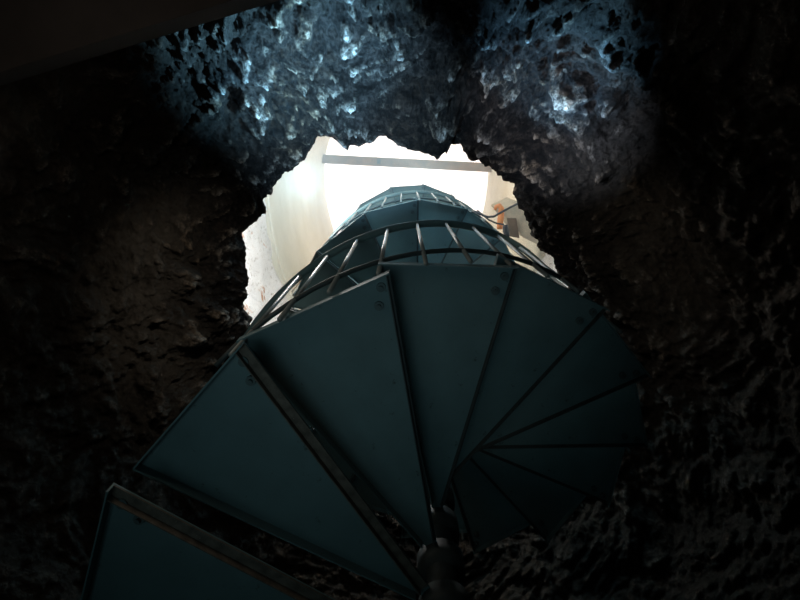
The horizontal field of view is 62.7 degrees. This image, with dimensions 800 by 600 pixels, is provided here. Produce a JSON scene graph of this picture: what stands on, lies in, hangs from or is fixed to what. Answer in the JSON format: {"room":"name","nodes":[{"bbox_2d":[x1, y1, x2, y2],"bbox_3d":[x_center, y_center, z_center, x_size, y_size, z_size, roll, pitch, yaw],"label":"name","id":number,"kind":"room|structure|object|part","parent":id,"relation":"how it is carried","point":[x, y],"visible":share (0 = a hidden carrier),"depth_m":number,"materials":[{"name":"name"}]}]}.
{"room":"cave","nodes":[
{"label":"cave","id":0,"kind":"room"},
{"bbox_2d":[0,0,799,599],"bbox_3d":[0.021,0.527,1.518,4.666,5.985,4.833,1,-78,0],"label":"wall","id":1,"kind":"structure","parent":0,"point":[650,149],"depth_m":3.36,"materials":[{"name":"black stone"}]},
{"bbox_2d":[0,0,278,85],"bbox_3d":[-1.031,-0.976,2.187,1.463,0.160,0.260,-15,-78,3],"label":"stair step","id":2,"kind":"structure","parent":1,"relation":"attached to","point":[37,37],"depth_m":2.13,"materials":[{"name":"concrete"}]},
{"bbox_2d":[270,136,538,309],"bbox_3d":[0.095,-1.377,9.140,2.862,4.950,3.726,1,-78,0],"label":"wall","id":3,"kind":"structure","parent":0,"point":[301,220],"depth_m":8.81,"materials":[{"name":"beige paint"}]},
{"bbox_2d":[322,154,490,171],"bbox_3d":[-0.049,-2.319,11.085,3.422,0.230,0.150,3,-78,0],"label":"ceiling beam","id":4,"kind":"structure","parent":3,"relation":"attached to","point":[326,159],"depth_m":11.00,"materials":[{"name":"metal"}]},
{"bbox_2d":[491,197,537,243],"bbox_3d":[1.222,-0.754,6.360,0.626,0.920,0.315,20,-78,-4],"label":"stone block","id":5,"kind":"object","parent":3,"relation":"attached to","point":[514,218],"visible":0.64,"depth_m":5.92,"materials":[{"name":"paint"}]},
{"bbox_2d":[503,225,509,236],"bbox_3d":[0.933,-0.602,5.778,0.054,0.054,0.119,-9,-78,2],"label":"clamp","id":6,"kind":"object","parent":5,"relation":"attached to","point":[505,227],"visible":0.67,"depth_m":5.76,"materials":[{"name":"grey metal"}]},
{"bbox_3d":[1.022,-0.651,5.933,0.088,0.040,0.195,-8,-78,2],"label":"brown panel","id":7,"kind":"part","parent":5,"relation":"part of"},
{"bbox_2d":[242,198,567,326],"bbox_3d":[0.080,-0.578,5.446,3.060,2.610,3.904,1,-78,0],"label":"brick wall","id":8,"kind":"structure","parent":0,"point":[264,282],"depth_m":6.18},
{"bbox_2d":[267,195,541,309],"bbox_3d":[0.085,-0.856,6.721,2.906,0.035,3.759,1,-78,0],"label":"trim","id":9,"kind":"structure","parent":8,"relation":"attached to","point":[268,196],"depth_m":6.78,"materials":[{"name":"beige paint"}]},
{"label":"floor","id":10,"kind":"structure","parent":0,"visible":0},
{"bbox_2d":[80,184,651,599],"bbox_3d":[0.128,0.377,3.865,1.806,10.497,1.805,-25,-79,5],"label":"spiral staircase","id":11,"kind":"structure","parent":10,"relation":"on","point":[424,376],"depth_m":1.93,"materials":[{"name":"metal"}]},
{"bbox_3d":[0.131,0.200,4.683,1.788,5.532,1.789,1,-78,0],"label":"rail","id":12,"kind":"part","parent":11,"relation":"part of","materials":[{"name":"metal"}]},
{"bbox_3d":[0.134,0.024,5.499,1.806,5.680,1.807,1,-78,0],"label":"handrail","id":13,"kind":"part","parent":11,"relation":"part of","materials":[{"name":"metal"}]},
{"bbox_2d":[477,209,503,224],"bbox_3d":[0.767,-0.695,5.602,0.268,0.013,0.040,27,-79,-5],"label":"cable","id":14,"kind":"object","parent":11,"relation":"attached to","point":[477,209],"visible":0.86,"depth_m":5.60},
{"bbox_2d":[494,203,503,228],"bbox_3d":[0.848,-0.721,5.642,0.091,0.054,0.223,1,-78,0],"label":"hose","id":15,"kind":"object","parent":14,"relation":"on","point":[500,219],"visible":0.9,"depth_m":5.62,"materials":[{"name":"plastic"}]},
{"bbox_2d":[474,203,517,217],"bbox_3d":[0.788,-0.715,5.275,0.390,0.017,0.090,-11,-78,3],"label":"cable","id":16,"kind":"object","parent":11,"relation":"attached to","point":[508,208],"visible":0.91,"depth_m":5.27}
]}

